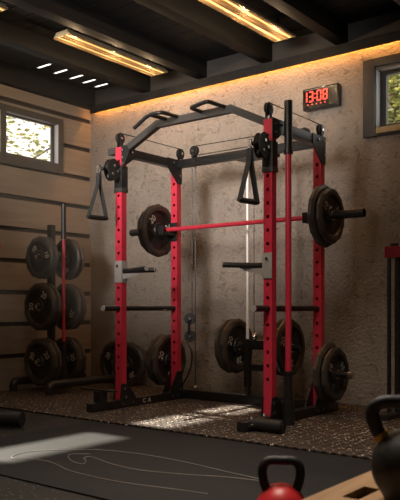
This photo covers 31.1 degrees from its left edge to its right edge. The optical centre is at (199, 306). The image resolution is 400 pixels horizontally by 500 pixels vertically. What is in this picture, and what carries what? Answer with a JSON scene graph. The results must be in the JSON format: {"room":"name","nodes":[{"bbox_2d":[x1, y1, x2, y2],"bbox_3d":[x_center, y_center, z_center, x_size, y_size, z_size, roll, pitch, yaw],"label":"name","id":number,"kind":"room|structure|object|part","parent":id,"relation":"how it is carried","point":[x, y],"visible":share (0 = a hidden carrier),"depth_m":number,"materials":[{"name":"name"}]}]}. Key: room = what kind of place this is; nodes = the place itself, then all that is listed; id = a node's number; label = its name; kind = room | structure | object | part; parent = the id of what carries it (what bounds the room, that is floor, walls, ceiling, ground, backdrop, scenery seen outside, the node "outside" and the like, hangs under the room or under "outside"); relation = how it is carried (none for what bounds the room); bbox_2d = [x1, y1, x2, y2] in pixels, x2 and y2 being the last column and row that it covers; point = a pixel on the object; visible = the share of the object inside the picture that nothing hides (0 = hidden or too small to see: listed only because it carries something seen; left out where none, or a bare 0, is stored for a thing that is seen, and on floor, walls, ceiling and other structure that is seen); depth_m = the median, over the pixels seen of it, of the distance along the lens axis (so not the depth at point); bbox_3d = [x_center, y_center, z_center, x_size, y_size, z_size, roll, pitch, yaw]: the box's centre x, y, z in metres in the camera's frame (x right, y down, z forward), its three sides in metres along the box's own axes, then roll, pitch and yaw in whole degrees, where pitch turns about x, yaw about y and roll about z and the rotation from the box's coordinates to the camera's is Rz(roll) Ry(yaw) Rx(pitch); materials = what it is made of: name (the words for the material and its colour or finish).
{"room":"gym","nodes":[
{"label":"gym","id":0,"kind":"room"},
{"bbox_2d":[0,84,90,390],"bbox_3d":[-3.510,-0.825,4.735,0.050,3.250,7.550,0,0,38],"label":"wall","id":1,"kind":"structure","parent":0,"point":[31,200],"depth_m":7.10,"materials":[{"name":"wood"}]},
{"bbox_2d":[0,103,0,162],"bbox_3d":[-2.118,-1.641,6.500,0.073,0.561,0.705,0,0,38],"label":"window","id":2,"kind":"structure","parent":1,"relation":"in","point":[0,103],"depth_m":6.75,"materials":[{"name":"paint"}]},
{"bbox_2d":[1,103,63,174],"bbox_3d":[-1.665,-1.641,7.082,0.073,0.561,0.769,0,0,38],"label":"window","id":3,"kind":"structure","parent":1,"relation":"in","point":[56,163],"depth_m":7.12,"materials":[{"name":"paint"}]},
{"bbox_3d":[-1.690,-1.658,7.092,0.018,0.396,0.634,0,0,38],"label":"sash","id":4,"kind":"part","parent":3,"relation":"part of","materials":[{"name":"paint"}]},
{"bbox_2d":[0,408,370,499],"bbox_3d":[-0.630,0.860,2.489,7.855,0.120,8.150,0,0,38],"label":"floor","id":5,"kind":"structure","parent":0,"point":[10,488],"depth_m":3.27,"materials":[{"name":"rubber"}]},
{"bbox_2d":[0,245,24,426],"bbox_3d":[-1.628,0.150,5.089,1.184,1.284,0.680,0,0,38],"label":"weight bench","id":6,"kind":"object","parent":5,"relation":"on","point":[7,418],"visible":1,"depth_m":4.72,"materials":[{"name":"black leather"}]},
{"bbox_2d":[0,421,370,499],"bbox_3d":[0.424,0.795,3.195,4.060,0.007,1.360,0,0,38],"label":"exercise mat","id":7,"kind":"object","parent":5,"relation":"on","point":[323,472],"visible":0.94,"depth_m":3.63,"materials":[{"name":"rubber"}]},
{"bbox_2d":[11,449,257,493],"bbox_3d":[-0.353,0.789,3.560,1.364,0.003,0.522,0,0,38],"label":"cord","id":8,"kind":"object","parent":7,"relation":"on","point":[63,449],"visible":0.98,"depth_m":3.58,"materials":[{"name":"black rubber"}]},
{"bbox_2d":[68,453,258,480],"bbox_3d":[-0.245,0.789,3.497,1.137,0.003,0.209,0,0,34],"label":"cord","id":9,"kind":"object","parent":7,"relation":"on","point":[75,453],"visible":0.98,"depth_m":3.45,"materials":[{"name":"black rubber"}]},
{"bbox_2d":[257,455,304,499],"bbox_3d":[0.285,0.656,2.517,0.180,0.272,0.180,0,0,38],"label":"kettlebell","id":10,"kind":"object","parent":7,"relation":"on","point":[276,491],"visible":1,"depth_m":2.50,"materials":[{"name":"red metal"}]},
{"bbox_2d":[0,383,399,459],"bbox_3d":[0.857,0.793,4.924,6.505,0.011,1.820,0,0,38],"label":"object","id":11,"kind":"object","parent":5,"relation":"on","point":[345,431],"visible":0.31,"depth_m":5.12,"materials":[{"name":"black rubber"}]},
{"bbox_2d":[9,225,115,395],"bbox_3d":[-1.274,0.008,6.903,0.588,1.556,0.958,0,0,38],"label":"rack","id":12,"kind":"object","parent":11,"relation":"on","point":[63,382],"visible":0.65,"depth_m":6.71,"materials":[{"name":"black metal"}]},
{"bbox_2d":[25,236,54,278],"bbox_3d":[-1.480,-0.459,6.640,0.400,0.400,0.042,0,0,38],"label":"weight plate","id":13,"kind":"object","parent":12,"relation":"on","point":[40,268],"visible":0.99,"depth_m":6.62,"materials":[{"name":"rubber"}]},
{"bbox_2d":[24,283,56,330],"bbox_3d":[-1.476,-0.002,6.644,0.443,0.443,0.052,0,0,38],"label":"weight plate","id":14,"kind":"object","parent":12,"relation":"on","point":[42,294],"visible":0.99,"depth_m":6.61,"materials":[{"name":"rubber"}]},
{"bbox_2d":[24,338,57,385],"bbox_3d":[-1.476,0.511,6.644,0.448,0.448,0.052,0,0,38],"label":"weight plate","id":15,"kind":"object","parent":12,"relation":"on","point":[41,349],"visible":0.95,"depth_m":6.62,"materials":[{"name":"rubber"}]},
{"bbox_3d":[-1.475,0.722,7.060,0.078,0.129,0.958,0,0,38],"label":"sled rail","id":16,"kind":"part","parent":12,"relation":"part of","materials":[{"name":"black metal"}]},
{"bbox_2d":[42,236,58,278],"bbox_3d":[-1.451,-0.459,6.676,0.399,0.399,0.042,0,0,38],"label":"weight plate","id":17,"kind":"object","parent":12,"relation":"on","point":[55,266],"visible":0.2,"depth_m":6.57,"materials":[{"name":"rubber"}]},
{"bbox_3d":[-1.398,-0.016,6.750,0.057,1.508,0.055,0,0,38],"label":"post","id":18,"kind":"part","parent":12,"relation":"part of","materials":[{"name":"black metal"}]},
{"bbox_2d":[41,283,61,330],"bbox_3d":[-1.442,-0.002,6.688,0.447,0.447,0.052,0,0,38],"label":"weight plate","id":19,"kind":"object","parent":12,"relation":"on","point":[59,300],"visible":0.08,"depth_m":6.57,"materials":[{"name":"rubber"}]},
{"bbox_2d":[44,338,61,379],"bbox_3d":[-1.442,0.511,6.688,0.451,0.451,0.052,0,0,38],"label":"weight plate","id":20,"kind":"object","parent":12,"relation":"on","point":[59,358],"visible":0.09,"depth_m":6.56,"materials":[{"name":"rubber"}]},
{"bbox_2d":[61,203,66,369],"bbox_3d":[-1.276,-0.157,6.714,0.057,1.616,0.057,0,0,38],"label":"barbell","id":21,"kind":"object","parent":12,"relation":"on","point":[63,206],"visible":0.95,"depth_m":6.70,"materials":[{"name":"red metal"}]},
{"bbox_2d":[55,238,80,279],"bbox_3d":[-1.282,-0.459,6.894,0.398,0.398,0.042,0,0,38],"label":"weight plate","id":22,"kind":"object","parent":12,"relation":"on","point":[72,251],"visible":0.76,"depth_m":6.85,"materials":[{"name":"rubber"}]},
{"bbox_2d":[55,337,81,379],"bbox_3d":[-1.291,0.511,6.882,0.451,0.451,0.052,0,0,38],"label":"weight plate","id":23,"kind":"object","parent":12,"relation":"on","point":[73,353],"visible":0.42,"depth_m":6.80,"materials":[{"name":"rubber"}]},
{"bbox_2d":[56,284,81,329],"bbox_3d":[-1.291,-0.002,6.882,0.437,0.437,0.052,0,0,38],"label":"weight plate","id":24,"kind":"object","parent":12,"relation":"on","point":[73,301],"visible":0.55,"depth_m":6.82,"materials":[{"name":"rubber"}]},
{"bbox_2d":[68,239,84,279],"bbox_3d":[-1.253,-0.459,6.930,0.400,0.400,0.042,0,0,38],"label":"weight plate","id":25,"kind":"object","parent":12,"relation":"on","point":[77,242],"visible":0.3,"depth_m":6.82,"materials":[{"name":"rubber"}]},
{"bbox_2d":[68,337,86,377],"bbox_3d":[-1.256,0.511,6.926,0.446,0.446,0.052,0,0,38],"label":"weight plate","id":26,"kind":"object","parent":12,"relation":"on","point":[84,357],"visible":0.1,"depth_m":6.80,"materials":[{"name":"rubber"}]},
{"bbox_2d":[71,284,86,328],"bbox_3d":[-1.256,-0.002,6.926,0.446,0.446,0.052,0,0,38],"label":"weight plate","id":27,"kind":"object","parent":12,"relation":"on","point":[84,309],"visible":0.09,"depth_m":6.80,"materials":[{"name":"rubber"}]},
{"bbox_3d":[-1.073,0.722,6.746,0.078,0.129,0.958,0,0,38],"label":"sled rail","id":28,"kind":"part","parent":12,"relation":"part of","materials":[{"name":"black metal"}]},
{"bbox_2d":[100,341,115,383],"bbox_3d":[-0.866,0.569,7.378,0.437,0.437,0.052,0,0,38],"label":"weight plate","id":29,"kind":"object","parent":11,"relation":"on","point":[106,355],"visible":0.48,"depth_m":7.43,"materials":[{"name":"rubber"}]},
{"bbox_2d":[112,342,145,385],"bbox_3d":[-0.712,0.569,7.169,0.437,0.437,0.052,0,0,38],"label":"weight plate","id":30,"kind":"object","parent":11,"relation":"on","point":[136,368],"visible":0.52,"depth_m":7.11,"materials":[{"name":"rubber"}]},
{"bbox_2d":[81,99,354,432],"bbox_3d":[0.098,-0.310,5.428,1.926,2.194,1.276,0,0,38],"label":"power rack","id":31,"kind":"object","parent":11,"relation":"on","point":[276,413],"depth_m":5.43,"materials":[{"name":"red metal"}]},
{"bbox_3d":[-0.776,-0.868,5.427,0.044,0.421,0.194,0,0,45],"label":"cable handle","id":32,"kind":"part","parent":31,"relation":"part of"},
{"bbox_3d":[-0.591,0.687,5.663,0.080,0.178,0.190,0,0,38],"label":"gusset plate","id":33,"kind":"part","parent":31,"relation":"part of","materials":[{"name":"black metal"}]},
{"bbox_3d":[-0.468,-0.285,5.515,0.293,0.047,0.185,0,0,38],"label":"dip handle","id":34,"kind":"part","parent":31,"relation":"part of","materials":[{"name":"black metal"}]},
{"bbox_3d":[-0.480,0.010,5.806,0.041,0.042,0.838,0,0,38],"label":"spotter arm","id":35,"kind":"part","parent":31,"relation":"part of","materials":[{"name":"black metal"}]},
{"bbox_2d":[145,334,164,384],"bbox_3d":[-0.316,0.460,6.245,0.052,0.448,0.448,0,0,38],"label":"weight plate","id":36,"kind":"object","parent":31,"relation":"on","point":[153,342],"visible":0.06,"depth_m":6.09,"materials":[{"name":"rubber"}]},
{"bbox_3d":[-0.300,-1.390,5.258,0.029,0.035,0.191,0,0,38],"label":"grip arm","id":37,"kind":"part","parent":31,"relation":"part of","materials":[{"name":"black metal"}]},
{"bbox_2d":[158,222,176,241],"bbox_3d":[-0.276,-0.640,6.067,0.076,0.160,0.174,0,0,38],"label":"cup","id":38,"kind":"object","parent":31,"relation":"on","point":[173,235],"depth_m":6.10,"materials":[{"name":"black metal"}]},
{"bbox_2d":[150,334,185,385],"bbox_3d":[-0.269,0.460,6.208,0.052,0.451,0.451,0,0,38],"label":"weight plate","id":39,"kind":"object","parent":31,"relation":"on","point":[161,353],"visible":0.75,"depth_m":6.13,"materials":[{"name":"rubber"}]},
{"bbox_3d":[-0.233,0.662,6.123,0.080,0.228,0.190,0,0,38],"label":"gusset plate","id":40,"kind":"part","parent":31,"relation":"part of","materials":[{"name":"black metal"}]},
{"bbox_2d":[214,319,233,372],"bbox_3d":[0.261,0.320,5.947,0.052,0.446,0.446,0,0,38],"label":"weight plate","id":41,"kind":"object","parent":31,"relation":"on","point":[222,326],"visible":0.09,"depth_m":5.79,"materials":[{"name":"rubber"}]},
{"bbox_2d":[220,318,252,372],"bbox_3d":[0.305,0.320,5.912,0.052,0.451,0.451,0,0,38],"label":"weight plate","id":42,"kind":"object","parent":31,"relation":"on","point":[234,332],"visible":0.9,"depth_m":5.85,"materials":[{"name":"rubber"}]},
{"bbox_3d":[0.320,-0.285,4.901,0.293,0.047,0.185,0,0,38],"label":"dip handle","id":43,"kind":"part","parent":31,"relation":"part of","materials":[{"name":"black metal"}]},
{"bbox_2d":[129,208,365,235],"bbox_3d":[0.266,-0.650,5.626,2.200,0.072,0.072,0,0,38],"label":"barbell","id":44,"kind":"object","parent":31,"relation":"on","point":[353,213],"visible":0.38,"depth_m":5.51,"materials":[{"name":"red metal"}]},
{"bbox_2d":[137,211,147,252],"bbox_3d":[-0.399,-0.650,6.144,0.042,0.394,0.394,0,0,38],"label":"weight plate","id":45,"kind":"object","parent":44,"relation":"on","point":[139,219],"visible":0.04,"depth_m":6.00,"materials":[{"name":"rubber"}]},
{"bbox_2d":[139,204,170,256],"bbox_3d":[-0.358,-0.650,6.112,0.052,0.453,0.453,0,0,38],"label":"weight plate","id":46,"kind":"object","parent":44,"relation":"on","point":[156,215],"visible":0.82,"depth_m":6.06,"materials":[{"name":"rubber"}]},
{"bbox_2d":[307,184,333,247],"bbox_3d":[0.891,-0.650,5.139,0.052,0.452,0.452,0,0,38],"label":"weight plate","id":47,"kind":"object","parent":44,"relation":"on","point":[311,213],"visible":0.23,"depth_m":4.99,"materials":[{"name":"rubber"}]},
{"bbox_2d":[316,187,344,242],"bbox_3d":[0.930,-0.650,5.108,0.042,0.390,0.390,0,0,38],"label":"weight plate","id":48,"kind":"object","parent":44,"relation":"on","point":[329,201],"visible":0.88,"depth_m":5.07,"materials":[{"name":"rubber"}]},
{"bbox_3d":[0.388,-0.248,5.848,0.027,1.933,0.027,0,0,38],"label":"guide rod","id":49,"kind":"part","parent":31,"relation":"part of","materials":[{"name":"silver metal"}]},
{"bbox_3d":[0.309,-0.868,4.581,0.044,0.421,0.194,0,0,45],"label":"cable handle","id":50,"kind":"part","parent":31,"relation":"part of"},
{"bbox_3d":[0.494,0.687,4.817,0.080,0.178,0.190,0,0,38],"label":"gusset plate","id":51,"kind":"part","parent":31,"relation":"part of","materials":[{"name":"black metal"}]},
{"bbox_2d":[276,319,284,375],"bbox_3d":[0.652,0.320,5.642,0.052,0.451,0.451,0,0,38],"label":"weight plate","id":52,"kind":"object","parent":31,"relation":"on","point":[278,322],"visible":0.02,"depth_m":5.56,"materials":[{"name":"rubber"}]},
{"bbox_3d":[0.606,0.010,4.960,0.041,0.042,0.838,0,0,38],"label":"spotter arm","id":53,"kind":"part","parent":31,"relation":"part of","materials":[{"name":"black metal"}]},
{"bbox_2d":[283,100,292,400],"bbox_3d":[0.592,-0.298,4.808,0.065,2.164,0.065,0,0,38],"label":"barbell","id":54,"kind":"object","parent":31,"relation":"on","point":[288,104],"visible":0.97,"depth_m":4.79,"materials":[{"name":"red metal"}]},
{"bbox_2d":[276,319,304,374],"bbox_3d":[0.697,0.320,5.607,0.052,0.446,0.446,0,0,38],"label":"weight plate","id":55,"kind":"object","parent":31,"relation":"on","point":[297,334],"visible":0.52,"depth_m":5.61,"materials":[{"name":"rubber"}]},
{"bbox_2d":[302,212,307,223],"bbox_3d":[0.809,-0.640,5.221,0.076,0.160,0.174,0,0,38],"label":"cup","id":56,"kind":"object","parent":31,"relation":"on","point":[304,215],"depth_m":5.16,"materials":[{"name":"black metal"}]},
{"bbox_3d":[0.852,0.662,5.277,0.080,0.228,0.190,0,0,38],"label":"gusset plate","id":57,"kind":"part","parent":31,"relation":"part of","materials":[{"name":"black metal"}]},
{"bbox_2d":[313,343,336,404],"bbox_3d":[0.947,0.490,5.260,0.052,0.443,0.443,0,0,38],"label":"weight plate","id":58,"kind":"object","parent":31,"relation":"on","point":[317,382],"visible":0.23,"depth_m":5.12,"materials":[{"name":"rubber"}]},
{"bbox_2d":[321,347,348,401],"bbox_3d":[0.987,0.490,5.229,0.042,0.391,0.391,0,0,38],"label":"weight plate","id":59,"kind":"object","parent":31,"relation":"on","point":[334,387],"visible":0.95,"depth_m":5.19,"materials":[{"name":"rubber"}]},
{"bbox_2d":[379,243,399,420],"bbox_3d":[1.719,0.163,4.924,0.925,1.250,0.440,0,0,38],"label":"stand","id":60,"kind":"object","parent":11,"relation":"on","point":[392,251],"visible":0.86,"depth_m":5.15,"materials":[{"name":"black metal"}]},
{"bbox_3d":[1.362,0.216,5.168,0.022,1.143,0.025,0,0,38],"label":"thin post","id":61,"kind":"part","parent":60,"relation":"part of","materials":[{"name":"black metal"}]},
{"bbox_3d":[1.425,0.216,5.166,0.047,1.143,0.048,0,0,38],"label":"post","id":62,"kind":"part","parent":60,"relation":"part of","materials":[{"name":"black metal"}]},
{"bbox_2d":[302,471,384,499],"bbox_3d":[0.453,0.629,1.485,0.612,0.339,0.940,0,0,38],"label":"box","id":63,"kind":"object","parent":5,"relation":"on","point":[361,487],"visible":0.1,"depth_m":1.81,"materials":[{"name":"brown wood"}]},
{"bbox_2d":[365,395,399,499],"bbox_3d":[0.496,0.334,1.696,0.180,0.252,0.180,0,0,-25],"label":"kettlebell","id":64,"kind":"object","parent":63,"relation":"on","point":[385,459],"visible":1,"depth_m":1.67,"materials":[{"name":"black metal"}]},
{"bbox_3d":[0.496,0.273,1.696,0.206,0.128,0.033,0,0,18],"label":"handle","id":65,"kind":"part","parent":64,"relation":"part of","materials":[{"name":"black metal"}]},
{"bbox_2d":[0,0,399,109],"bbox_3d":[-0.630,-2.228,2.489,7.455,0.245,7.750,0,0,38],"label":"ceiling","id":66,"kind":"structure","parent":0,"point":[181,36],"depth_m":5.90,"materials":[{"name":"brown wood"}]},
{"bbox_2d":[0,2,7,11],"bbox_3d":[-1.847,-2.234,4.820,0.196,0.130,1.210,0,0,38],"label":"ceiling light","id":67,"kind":"object","parent":66,"relation":"attached to","point":[3,6],"visible":1,"depth_m":5.22,"materials":[{"name":"metal"}]},
{"bbox_3d":[-3.461,-2.202,4.696,0.074,0.194,7.548,0,0,38],"label":"wall plate","id":68,"kind":"part","parent":66,"relation":"part of","materials":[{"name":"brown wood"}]},
{"bbox_2d":[53,29,167,76],"bbox_3d":[-0.743,-2.234,6.235,0.196,0.130,1.200,0,0,38],"label":"ceiling light","id":69,"kind":"object","parent":66,"relation":"attached to","point":[72,38],"visible":1,"depth_m":6.15,"materials":[{"name":"metal"}]},
{"bbox_2d":[198,0,295,42],"bbox_3d":[0.336,-2.234,5.375,0.196,0.130,1.170,0,0,38],"label":"ceiling light","id":70,"kind":"object","parent":66,"relation":"attached to","point":[236,10],"visible":1,"depth_m":5.43,"materials":[{"name":"metal"}]},
{"bbox_2d":[89,41,399,405],"bbox_3d":[1.708,-0.825,5.528,7.305,3.250,0.120,0,0,38],"label":"wall","id":71,"kind":"structure","parent":0,"point":[365,173],"depth_m":6.44,"materials":[{"name":"paint"}]},
{"bbox_2d":[90,30,399,113],"bbox_3d":[1.694,-2.081,5.409,7.178,0.078,0.084,0,0,38],"label":"trim","id":72,"kind":"structure","parent":71,"relation":"attached to","point":[394,36],"depth_m":6.29,"materials":[{"name":"brown wood"}]},
{"bbox_2d":[95,10,399,104],"bbox_3d":[1.717,-2.210,5.437,7.178,0.178,0.011,0,0,38],"label":"trim","id":73,"kind":"structure","parent":71,"relation":"attached to","point":[390,22],"depth_m":6.25,"materials":[{"name":"black wood"}]},
{"bbox_2d":[303,83,340,111],"bbox_3d":[1.010,-1.735,5.954,0.330,0.180,0.065,0,0,38],"label":"digital clock","id":74,"kind":"object","parent":71,"relation":"attached to","point":[327,96],"visible":1,"depth_m":5.92,"materials":[{"name":"grey plastic"}]},
{"bbox_3d":[1.086,-1.735,5.857,0.079,0.152,0.004,0,0,38],"label":"panel","id":75,"kind":"part","parent":74,"relation":"part of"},
{"bbox_2d":[363,53,399,138],"bbox_3d":[1.751,-1.657,5.457,1.050,0.615,0.160,0,0,38],"label":"window","id":76,"kind":"structure","parent":71,"relation":"in","point":[375,83],"depth_m":5.70,"materials":[{"name":"paint"}]},
{"bbox_3d":[1.790,-1.653,5.507,0.848,0.455,0.034,0,0,38],"label":"sash","id":77,"kind":"part","parent":76,"relation":"part of","materials":[{"name":"paint"}]},
{"label":"outside","id":78,"kind":"structure","parent":0,"visible":0},
{"bbox_2d":[388,74,399,123],"bbox_3d":[2.314,-1.436,8.483,2.274,4.675,2.271,0,0,38],"label":"tree","id":79,"kind":"object","parent":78,"point":[393,89],"visible":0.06,"depth_m":8.08,"materials":[{"name":"green plant"}]},
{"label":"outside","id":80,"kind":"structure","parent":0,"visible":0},
{"bbox_2d":[6,117,49,160],"bbox_3d":[-3.301,-1.829,11.702,2.497,5.460,2.582,0,0,38],"label":"tree","id":81,"kind":"object","parent":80,"point":[39,152],"visible":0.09,"depth_m":11.54,"materials":[{"name":"green plant"}]}
]}

